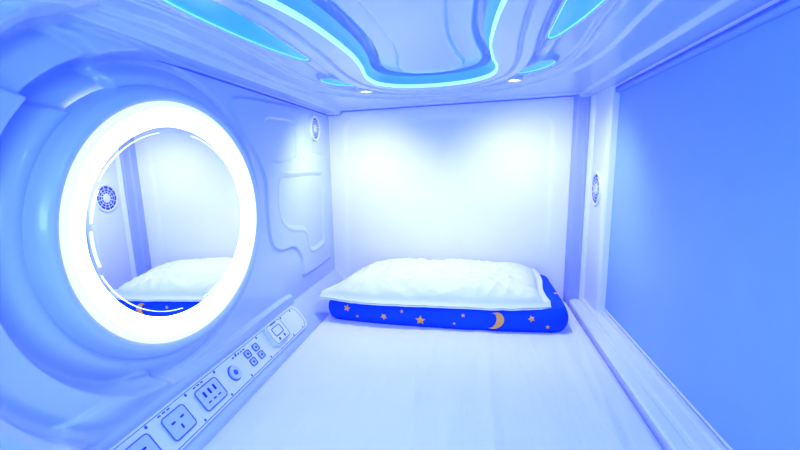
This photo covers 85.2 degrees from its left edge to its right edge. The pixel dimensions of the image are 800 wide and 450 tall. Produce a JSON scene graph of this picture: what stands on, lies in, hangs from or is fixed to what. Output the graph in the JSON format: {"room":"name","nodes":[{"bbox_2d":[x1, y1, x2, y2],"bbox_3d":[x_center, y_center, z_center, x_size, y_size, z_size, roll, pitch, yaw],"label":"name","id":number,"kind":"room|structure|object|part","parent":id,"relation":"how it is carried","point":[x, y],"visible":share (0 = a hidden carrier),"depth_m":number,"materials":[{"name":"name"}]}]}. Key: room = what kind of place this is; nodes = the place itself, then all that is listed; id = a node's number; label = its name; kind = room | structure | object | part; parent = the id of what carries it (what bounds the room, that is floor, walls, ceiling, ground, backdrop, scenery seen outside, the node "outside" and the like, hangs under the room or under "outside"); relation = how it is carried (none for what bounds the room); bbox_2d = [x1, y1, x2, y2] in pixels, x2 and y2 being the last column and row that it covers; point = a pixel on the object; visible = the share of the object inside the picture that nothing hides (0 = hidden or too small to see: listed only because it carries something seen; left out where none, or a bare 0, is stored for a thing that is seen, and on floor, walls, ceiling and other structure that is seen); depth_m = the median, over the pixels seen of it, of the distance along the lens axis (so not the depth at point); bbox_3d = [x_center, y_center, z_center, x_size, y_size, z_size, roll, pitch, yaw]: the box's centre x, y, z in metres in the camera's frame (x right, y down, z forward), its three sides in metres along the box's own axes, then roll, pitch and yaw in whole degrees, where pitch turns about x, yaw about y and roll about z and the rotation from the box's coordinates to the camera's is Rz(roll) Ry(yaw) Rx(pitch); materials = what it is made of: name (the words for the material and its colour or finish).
{"room":"capsule hotel pod","nodes":[
{"label":"capsule hotel pod","id":0,"kind":"room"},
{"bbox_2d":[0,0,343,449],"bbox_3d":[-0.465,0.073,0.891,0.151,0.921,2.268,1,8,9],"label":"wall","id":1,"kind":"structure","parent":0,"point":[57,392],"depth_m":0.76,"materials":[{"name":"plastic"}]},
{"bbox_2d":[22,86,259,358],"bbox_3d":[-0.467,-0.010,0.924,0.063,0.550,0.652,1,8,9],"label":"round wall mirror","id":2,"kind":"object","parent":1,"relation":"attached to","point":[141,215],"visible":1,"depth_m":0.80,"materials":[{"name":"white mirror"}]},
{"bbox_2d":[86,127,243,316],"bbox_3d":[-0.458,-0.010,0.923,0.012,0.392,0.494,1,8,9],"label":"mirror glass","id":3,"kind":"object","parent":2,"relation":"attached to","point":[165,205],"depth_m":0.86,"materials":[{"name":"mirror"}]},
{"bbox_2d":[109,306,306,449],"bbox_3d":[-0.434,0.384,0.988,0.069,0.086,1.060,1,8,9],"label":"control panel","id":4,"kind":"object","parent":1,"relation":"attached to","point":[172,427],"visible":1,"depth_m":0.99,"materials":[{"name":"plastic"}]},
{"bbox_2d":[125,433,161,449],"bbox_3d":[-0.460,0.410,0.771,0.035,0.042,0.077,1,8,9],"label":"socket","id":5,"kind":"object","parent":4,"relation":"attached to","point":[133,441],"depth_m":0.79,"materials":[{"name":"plastic"}]},
{"bbox_2d":[160,404,196,441],"bbox_3d":[-0.444,0.396,0.874,0.037,0.044,0.067,1,8,9],"label":"socket","id":6,"kind":"object","parent":4,"relation":"attached to","point":[178,422],"depth_m":0.87,"materials":[{"name":"plastic"}]},
{"bbox_2d":[194,377,227,411],"bbox_3d":[-0.426,0.381,0.981,0.037,0.044,0.080,1,8,9],"label":"socket","id":7,"kind":"object","parent":4,"relation":"attached to","point":[210,393],"depth_m":0.98,"materials":[{"name":"plastic"}]},
{"bbox_3d":[-0.409,0.367,1.079,0.028,0.032,0.036,1,8,9],"label":"volume knob","id":8,"kind":"part","parent":4,"relation":"part of","materials":[{"name":"plastic"}]},
{"bbox_2d":[156,60,327,115],"bbox_3d":[-0.498,-0.327,0.835,0.004,0.004,2.220,1,8,9],"label":"trim","id":9,"kind":"structure","parent":1,"relation":"attached to","point":[156,60],"depth_m":1.16,"materials":[{"name":"white plastic"}]},
{"bbox_2d":[309,116,319,140],"bbox_3d":[-0.345,-0.388,1.748,0.016,0.100,0.100,1,8,9],"label":"air vent","id":10,"kind":"object","parent":1,"relation":"in","point":[314,125],"visible":1,"depth_m":1.74,"materials":[{"name":"plastic"}]},
{"bbox_2d":[65,0,771,115],"bbox_3d":[0.035,-0.369,0.744,1.146,0.114,2.268,1,8,9],"label":"ceiling","id":11,"kind":"structure","parent":0,"point":[618,40],"depth_m":0.93,"materials":[{"name":"plastic"}]},
{"bbox_2d":[164,0,308,59],"bbox_3d":[-0.290,-0.359,0.793,0.080,0.006,0.522,1,8,9],"label":"ceiling light lens","id":12,"kind":"object","parent":11,"relation":"in","point":[222,17],"depth_m":0.76,"materials":[{"name":"blue plastic"}]},
{"bbox_2d":[320,78,352,85],"bbox_3d":[-0.182,-0.436,1.325,0.096,0.007,0.166,1,8,9],"label":"ceiling light lens","id":13,"kind":"object","parent":11,"relation":"in","point":[330,81],"depth_m":1.33,"materials":[{"name":"blue plastic"}]},
{"bbox_2d":[358,87,373,92],"bbox_3d":[-0.115,-0.460,1.479,0.052,0.017,0.052,1,8,9],"label":"recessed light","id":14,"kind":"object","parent":11,"relation":"in","point":[361,90],"visible":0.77,"depth_m":1.47,"materials":[{"name":"plastic"}]},
{"bbox_2d":[259,0,506,87],"bbox_3d":[-0.021,-0.323,0.559,0.674,0.043,1.648,1,8,9],"label":"tube","id":15,"kind":"object","parent":11,"relation":"attached to","point":[273,3],"visible":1,"depth_m":0.87,"materials":[{"name":"white plastic"}]},
{"bbox_2d":[276,0,500,83],"bbox_3d":[-0.021,-0.338,0.553,0.663,0.054,1.644,1,8,9],"label":"ceiling light","id":16,"kind":"object","parent":11,"relation":"in","point":[309,9],"visible":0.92,"depth_m":0.93,"materials":[{"name":"blue plastic"}]},
{"bbox_2d":[507,75,522,81],"bbox_3d":[0.368,-0.471,1.397,0.052,0.017,0.052,1,8,9],"label":"recessed light","id":17,"kind":"object","parent":11,"relation":"in","point":[517,78],"visible":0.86,"depth_m":1.38,"materials":[{"name":"plastic"}]},
{"bbox_2d":[520,60,554,72],"bbox_3d":[0.381,-0.449,1.229,0.096,0.007,0.166,1,8,9],"label":"ceiling light lens","id":18,"kind":"object","parent":11,"relation":"in","point":[542,64],"depth_m":1.23,"materials":[{"name":"blue plastic"}]},
{"bbox_2d":[548,0,604,38],"bbox_3d":[0.310,-0.372,0.691,0.079,0.006,0.522,1,8,9],"label":"ceiling light lens","id":19,"kind":"object","parent":11,"relation":"in","point":[571,12],"depth_m":0.80,"materials":[{"name":"blue plastic"}]},
{"bbox_2d":[328,96,573,300],"bbox_3d":[0.182,-0.104,1.902,1.074,0.984,0.004,1,8,9],"label":"wall","id":20,"kind":"structure","parent":0,"point":[485,181],"depth_m":1.88,"materials":[{"name":"plastic"}]},
{"bbox_2d":[331,96,570,115],"bbox_3d":[0.193,-0.502,1.838,1.026,0.064,0.004,1,8,9],"label":"trim","id":21,"kind":"structure","parent":20,"relation":"attached to","point":[561,96],"depth_m":1.83,"materials":[{"name":"white plastic"}]},
{"bbox_2d":[579,85,619,312],"bbox_3d":[0.811,-0.112,1.689,0.150,0.940,0.265,1,8,9],"label":"door frame","id":22,"kind":"structure","parent":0,"point":[604,107],"depth_m":1.63,"materials":[{"name":"plastic"}]},
{"bbox_2d":[563,94,590,304],"bbox_3d":[0.728,-0.103,1.803,0.054,0.970,0.072,1,8,9],"label":"trim","id":23,"kind":"structure","parent":22,"relation":"attached to","point":[581,111],"depth_m":1.78,"materials":[{"name":"plastic"}]},
{"bbox_2d":[590,171,601,205],"bbox_3d":[0.752,-0.138,1.662,0.016,0.132,0.132,1,8,9],"label":"air vent","id":24,"kind":"object","parent":22,"relation":"in","point":[596,182],"visible":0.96,"depth_m":1.66,"materials":[{"name":"plastic"}]},
{"bbox_3d":[0.091,0.624,0.894,1.280,0.170,2.300,1,8,9],"label":"floor","id":25,"kind":"structure","parent":0,"visible":0},
{"bbox_2d":[202,301,662,449],"bbox_3d":[0.058,0.499,0.848,0.959,0.080,2.235,1,8,9],"label":"mattress","id":26,"kind":"object","parent":25,"relation":"on","point":[350,384],"visible":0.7,"depth_m":1.08,"materials":[{"name":"fabric"}]},
{"bbox_2d":[329,275,567,331],"bbox_3d":[0.180,0.280,1.707,0.862,0.116,0.407,1,8,9],"label":"quilt","id":27,"kind":"object","parent":26,"relation":"on","point":[555,318],"visible":0.54,"depth_m":1.51,"materials":[{"name":"blue fabric"}]},
{"bbox_2d":[318,258,550,310],"bbox_3d":[0.137,0.207,1.702,0.831,0.106,0.421,1,8,9],"label":"pillow","id":28,"kind":"object","parent":27,"relation":"on","point":[452,283],"visible":1,"depth_m":1.57,"materials":[{"name":"fabric"}]},
{"bbox_3d":[0.638,0.056,0.593,0.030,1.000,2.050,1,8,9],"label":"wall","id":29,"kind":"structure","parent":0,"visible":0},
{"bbox_2d":[568,298,728,449],"bbox_3d":[0.583,0.492,0.747,0.107,0.093,2.210,1,8,9],"label":"trim","id":30,"kind":"structure","parent":29,"relation":"attached to","point":[672,421],"depth_m":1.10,"materials":[{"name":"plastic"}]},
{"bbox_2d":[615,0,785,87],"bbox_3d":[0.585,-0.335,0.535,0.004,0.003,1.990,1,8,9],"label":"trim","id":31,"kind":"structure","parent":29,"relation":"attached to","point":[781,1],"depth_m":0.89,"materials":[{"name":"white plastic"}]},
{"bbox_2d":[604,0,799,449],"bbox_3d":[0.594,0.008,0.593,0.058,0.905,2.050,1,8,9],"label":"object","id":32,"kind":"object","parent":29,"relation":"attached to","point":[703,275],"visible":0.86,"depth_m":0.88,"materials":[{"name":"plastic"}]},
{"bbox_3d":[0.604,0.455,0.646,0.011,0.006,2.010,1,8,9],"label":"rail","id":33,"kind":"part","parent":32,"relation":"part of","materials":[{"name":"plastic"}]}
]}

